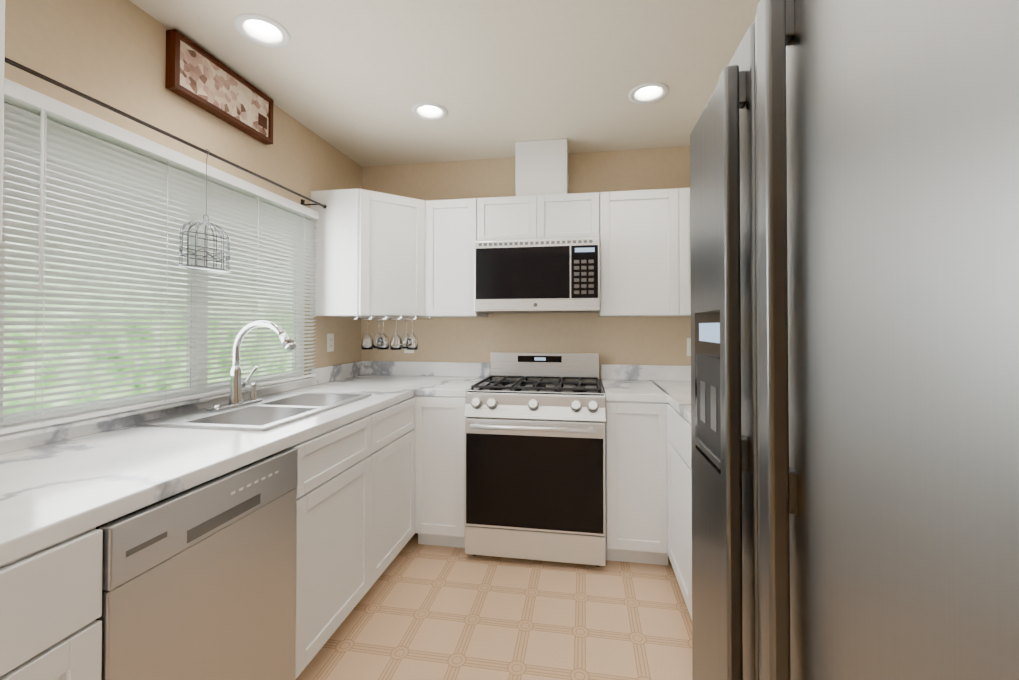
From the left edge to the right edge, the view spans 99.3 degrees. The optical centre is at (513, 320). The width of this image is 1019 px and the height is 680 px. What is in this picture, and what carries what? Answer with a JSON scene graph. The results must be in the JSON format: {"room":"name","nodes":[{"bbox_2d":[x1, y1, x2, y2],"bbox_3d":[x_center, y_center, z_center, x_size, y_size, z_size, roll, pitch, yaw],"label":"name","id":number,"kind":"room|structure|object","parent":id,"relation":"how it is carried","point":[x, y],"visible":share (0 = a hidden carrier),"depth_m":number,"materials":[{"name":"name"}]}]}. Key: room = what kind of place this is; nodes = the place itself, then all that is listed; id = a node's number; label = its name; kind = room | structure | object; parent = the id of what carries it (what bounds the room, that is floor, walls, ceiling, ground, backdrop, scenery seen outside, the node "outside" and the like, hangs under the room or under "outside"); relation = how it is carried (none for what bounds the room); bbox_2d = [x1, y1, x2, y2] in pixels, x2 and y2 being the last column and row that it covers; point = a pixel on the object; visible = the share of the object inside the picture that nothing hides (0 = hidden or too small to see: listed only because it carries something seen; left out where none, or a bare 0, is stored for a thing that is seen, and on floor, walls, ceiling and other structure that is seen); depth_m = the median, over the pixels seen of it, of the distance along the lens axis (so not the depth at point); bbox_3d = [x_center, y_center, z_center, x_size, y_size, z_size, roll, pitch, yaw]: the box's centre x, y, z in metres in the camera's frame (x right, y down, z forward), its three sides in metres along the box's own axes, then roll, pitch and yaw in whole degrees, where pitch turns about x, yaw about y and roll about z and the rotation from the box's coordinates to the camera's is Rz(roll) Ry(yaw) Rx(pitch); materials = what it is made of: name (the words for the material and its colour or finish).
{"room":"kitchen","nodes":[
{"label":"kitchen","id":0,"kind":"room"},
{"bbox_2d":[4,0,361,374],"bbox_3d":[-1.573,0.057,0.779,0.100,2.460,5.130,0,-1,9],"label":"wall","id":1,"kind":"structure","parent":0,"point":[112,53],"depth_m":1.64,"materials":[{"name":"paint"}]},
{"bbox_2d":[0,0,4,242],"bbox_3d":[-1.352,-0.634,0.729,0.345,0.920,0.551,0,-1,9],"label":"upper cabinet","id":2,"kind":"object","parent":1,"relation":"attached to","point":[2,31],"visible":1,"depth_m":0.95,"materials":[{"name":"white paint"}]},
{"bbox_2d":[0,101,304,434],"bbox_3d":[-1.387,-0.146,1.901,0.055,0.968,1.400,0,-1,9],"label":"window","id":3,"kind":"structure","parent":1,"relation":"in","point":[17,417],"depth_m":1.59,"materials":[{"name":"glass"}]},
{"bbox_2d":[0,78,318,433],"bbox_3d":[-1.304,-0.170,1.881,0.066,0.980,1.445,0,-1,9],"label":"window blinds","id":4,"kind":"object","parent":3,"relation":"attached to","point":[26,132],"visible":0.94,"depth_m":1.53,"materials":[{"name":"white plastic"}]},
{"bbox_2d":[5,57,326,208],"bbox_3d":[-1.296,-0.695,1.819,0.134,0.045,1.554,0,-1,9],"label":"curtain rod","id":5,"kind":"object","parent":1,"relation":"attached to","point":[54,82],"visible":0.9,"depth_m":1.50,"materials":[{"name":"brown metal"}]},
{"bbox_2d":[179,149,229,272],"bbox_3d":[-1.249,-0.454,1.761,0.104,0.489,0.218,0,-1,9],"label":"ornament","id":6,"kind":"object","parent":5,"relation":"hanging from","point":[200,267],"visible":1,"depth_m":1.75,"materials":[{"name":"silver metal"}]},
{"bbox_2d":[165,29,273,144],"bbox_3d":[-1.305,-1.029,1.972,0.045,0.230,0.545,0,-1,9],"label":"picture frame","id":7,"kind":"object","parent":1,"relation":"attached to","point":[198,76],"visible":0.98,"depth_m":1.90,"materials":[{"name":"brown wood"}]},
{"bbox_2d":[327,334,333,351],"bbox_3d":[-1.184,0.141,2.807,0.009,0.116,0.072,0,-1,9],"label":"electrical outlet plate","id":8,"kind":"object","parent":1,"relation":"attached to","point":[330,342],"visible":1,"depth_m":2.80,"materials":[{"name":"white plastic"}]},
{"bbox_2d":[129,0,760,166],"bbox_3d":[-0.189,-1.221,0.568,2.904,0.090,5.130,0,-1,9],"label":"ceiling","id":9,"kind":"structure","parent":0,"point":[356,81],"depth_m":1.97,"materials":[{"name":"paint"}]},
{"bbox_2d":[234,13,290,47],"bbox_3d":[-1.002,-1.189,1.735,0.196,0.071,0.196,0,-1,9],"label":"recessed light","id":10,"kind":"object","parent":9,"relation":"in","point":[264,31],"visible":0.75,"depth_m":1.76,"materials":[{"name":"white plastic"}]},
{"bbox_2d":[412,102,447,120],"bbox_3d":[-0.460,-1.182,2.385,0.196,0.071,0.196,0,-1,9],"label":"recessed light","id":11,"kind":"object","parent":9,"relation":"in","point":[428,111],"visible":0.77,"depth_m":2.42,"materials":[{"name":"white plastic"}]},
{"bbox_2d":[628,82,668,103],"bbox_3d":[0.685,-1.184,2.197,0.196,0.071,0.196,0,-1,9],"label":"recessed light","id":12,"kind":"object","parent":9,"relation":"in","point":[649,93],"visible":0.75,"depth_m":2.23,"materials":[{"name":"white plastic"}]},
{"bbox_2d":[295,533,691,679],"bbox_3d":[-0.189,1.309,0.538,2.904,0.050,5.130,0,-1,9],"label":"floor","id":13,"kind":"structure","parent":0,"point":[425,612],"depth_m":1.86,"materials":[{"name":"tile"}]},
{"bbox_2d":[0,527,102,679],"bbox_3d":[-1.179,0.847,0.723,0.674,0.878,0.385,0,-1,9],"label":"base cabinet","id":14,"kind":"object","parent":13,"relation":"on","point":[50,609],"visible":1,"depth_m":0.78,"materials":[{"name":"white paint"}]},
{"bbox_2d":[96,448,297,679],"bbox_3d":[-1.071,0.855,1.197,0.633,0.874,0.577,0,-1,9],"label":"dishwasher","id":15,"kind":"object","parent":13,"relation":"on","point":[199,582],"visible":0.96,"depth_m":1.10,"materials":[{"name":"silver metal"}]},
{"bbox_2d":[289,397,414,678],"bbox_3d":[-0.970,0.862,1.998,0.674,0.878,1.029,0,-1,9],"label":"base cabinet","id":16,"kind":"object","parent":13,"relation":"on","point":[355,510],"visible":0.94,"depth_m":1.76,"materials":[{"name":"white paint"}]},
{"bbox_2d":[0,361,431,565],"bbox_3d":[-0.997,0.349,1.834,0.690,0.140,2.652,0,-1,9],"label":"countertop","id":17,"kind":"structure","parent":16,"relation":"on","point":[60,482],"depth_m":1.22,"materials":[{"name":"stone"}]},
{"bbox_2d":[206,320,295,410],"bbox_3d":[-1.077,0.183,1.859,0.310,0.371,0.250,0,-1,9],"label":"faucet","id":18,"kind":"object","parent":17,"relation":"on","point":[237,384],"visible":1,"depth_m":1.86,"materials":[{"name":"silver metal"}]},
{"bbox_2d":[135,391,370,430],"bbox_3d":[-1.039,0.464,1.880,0.512,0.190,0.755,0,-1,9],"label":"sink","id":19,"kind":"object","parent":17,"relation":"in","point":[271,411],"visible":0.25,"depth_m":1.84,"materials":[{"name":"silver metal"}]},
{"bbox_2d":[414,396,465,547],"bbox_3d":[-0.367,0.871,2.744,0.312,0.878,0.634,0,-1,9],"label":"base cabinet","id":20,"kind":"object","parent":13,"relation":"on","point":[439,428],"visible":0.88,"depth_m":2.44,"materials":[{"name":"white paint"}]},
{"bbox_2d":[416,362,489,396],"bbox_3d":[-0.354,0.360,2.747,0.285,0.140,0.642,0,-1,9],"label":"countertop","id":21,"kind":"structure","parent":20,"relation":"on","point":[443,379],"depth_m":3.01,"materials":[{"name":"stone"}]},
{"bbox_2d":[464,352,605,566],"bbox_3d":[0.152,0.761,2.588,0.756,1.095,0.726,0,-1,9],"label":"range","id":22,"kind":"object","parent":13,"relation":"on","point":[535,488],"visible":0.98,"depth_m":2.31,"materials":[{"name":"silver metal"}]},
{"bbox_2d":[605,400,669,564],"bbox_3d":[0.702,0.869,2.569,0.327,0.878,0.634,0,-1,9],"label":"base cabinet","id":23,"kind":"object","parent":13,"relation":"on","point":[636,438],"visible":0.85,"depth_m":2.27,"materials":[{"name":"white paint"}]},
{"bbox_2d":[601,364,663,402],"bbox_3d":[0.689,0.358,2.576,0.303,0.140,0.642,0,-1,9],"label":"countertop","id":24,"kind":"structure","parent":23,"relation":"on","point":[626,383],"depth_m":2.69,"materials":[{"name":"stone"}]},
{"bbox_2d":[667,405,691,618],"bbox_3d":[1.033,0.858,1.683,0.651,0.878,1.004,0,-1,9],"label":"base cabinet","id":25,"kind":"object","parent":13,"relation":"on","point":[679,501],"visible":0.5,"depth_m":1.95,"materials":[{"name":"white paint"}]},
{"bbox_2d":[652,365,690,422],"bbox_3d":[1.081,0.351,1.995,0.660,0.140,1.661,0,-1,9],"label":"countertop","id":26,"kind":"structure","parent":25,"relation":"on","point":[677,378],"depth_m":2.52,"materials":[{"name":"stone"}]},
{"bbox_2d":[690,0,1018,679],"bbox_3d":[0.765,0.364,0.633,0.787,1.842,1.105,0,-1,9],"label":"fridge","id":27,"kind":"object","parent":13,"relation":"on","point":[854,215],"visible":1,"depth_m":0.48,"materials":[{"name":"silver metal"}]},
{"bbox_2d":[361,146,690,381],"bbox_3d":[0.218,0.084,3.034,2.704,2.460,0.100,0,-1,9],"label":"wall","id":28,"kind":"structure","parent":0,"point":[637,340],"depth_m":3.00,"materials":[{"name":"paint"}]},
{"bbox_2d":[310,189,427,317],"bbox_3d":[-0.869,-0.404,2.853,0.614,0.750,0.614,0,-1,9],"label":"upper cabinet","id":29,"kind":"object","parent":28,"relation":"attached to","point":[370,253],"visible":0.98,"depth_m":2.60,"materials":[{"name":"white paint"}]},
{"bbox_2d":[355,316,432,319],"bbox_3d":[-0.753,-0.019,2.749,0.404,0.020,0.280,0,-1,9],"label":"stemware rack","id":30,"kind":"object","parent":29,"relation":"attached to","point":[400,318],"visible":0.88,"depth_m":2.67,"materials":[{"name":"silver metal"}]},
{"bbox_2d":[361,319,373,349],"bbox_3d":[-0.908,0.082,2.692,0.073,0.190,0.073,0,-1,-3],"label":"glass","id":31,"kind":"object","parent":30,"relation":"hanging from","point":[367,343],"depth_m":2.67,"materials":[{"name":"clear glass"}]},
{"bbox_2d":[374,319,386,349],"bbox_3d":[-0.810,0.082,2.696,0.073,0.190,0.073,0,-1,-3],"label":"glass","id":32,"kind":"object","parent":30,"relation":"hanging from","point":[379,341],"depth_m":2.67,"materials":[{"name":"clear glass"}]},
{"bbox_2d":[387,319,402,349],"bbox_3d":[-0.720,0.082,2.661,0.073,0.190,0.073,0,-1,-3],"label":"glass","id":33,"kind":"object","parent":30,"relation":"hanging from","point":[396,343],"depth_m":2.64,"materials":[{"name":"clear glass"}]},
{"bbox_2d":[403,319,417,349],"bbox_3d":[-0.622,0.082,2.665,0.073,0.190,0.073,0,-1,-3],"label":"glass","id":34,"kind":"object","parent":30,"relation":"hanging from","point":[410,342],"depth_m":2.65,"materials":[{"name":"clear glass"}]},
{"bbox_2d":[404,349,413,352],"bbox_3d":[-0.756,0.175,3.137,0.072,0.116,0.009,0,-1,9],"label":"electrical outlet plate","id":35,"kind":"object","parent":28,"relation":"attached to","point":[408,351],"visible":0.23,"depth_m":3.13,"materials":[{"name":"white plastic"}]},
{"bbox_2d":[425,198,487,316],"bbox_3d":[-0.376,-0.403,2.920,0.344,0.750,0.320,0,-1,9],"label":"upper cabinet","id":36,"kind":"object","parent":28,"relation":"attached to","point":[450,232],"visible":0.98,"depth_m":2.77,"materials":[{"name":"white paint"}]},
{"bbox_2d":[477,192,598,241],"bbox_3d":[0.171,-0.634,2.833,0.760,0.290,0.320,0,-1,9],"label":"upper cabinet","id":37,"kind":"object","parent":28,"relation":"attached to","point":[555,216],"visible":0.79,"depth_m":2.67,"materials":[{"name":"white paint"}]},
{"bbox_2d":[474,238,599,313],"bbox_3d":[0.164,-0.270,2.787,0.756,0.434,0.405,0,-1,9],"label":"microwave","id":38,"kind":"object","parent":37,"relation":"attached to","point":[541,276],"visible":1,"depth_m":2.59,"materials":[{"name":"silver metal"}]},
{"bbox_2d":[515,139,568,195],"bbox_3d":[0.196,-0.963,2.871,0.330,0.367,0.247,0,-1,9],"label":"enclosure","id":39,"kind":"object","parent":37,"relation":"on","point":[541,167],"visible":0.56,"depth_m":2.75,"materials":[{"name":"white paint"}]},
{"bbox_2d":[598,188,690,316],"bbox_3d":[1.031,-0.406,2.690,0.978,0.750,0.320,0,-1,9],"label":"upper cabinet","id":40,"kind":"object","parent":28,"relation":"attached to","point":[645,268],"visible":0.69,"depth_m":2.58,"materials":[{"name":"white paint"}]},
{"bbox_2d":[687,338,690,355],"bbox_3d":[1.168,0.171,2.821,0.072,0.116,0.009,0,-1,9],"label":"electrical outlet plate","id":41,"kind":"object","parent":28,"relation":"attached to","point":[688,346],"visible":0.27,"depth_m":2.82,"materials":[{"name":"white plastic"}]}
]}

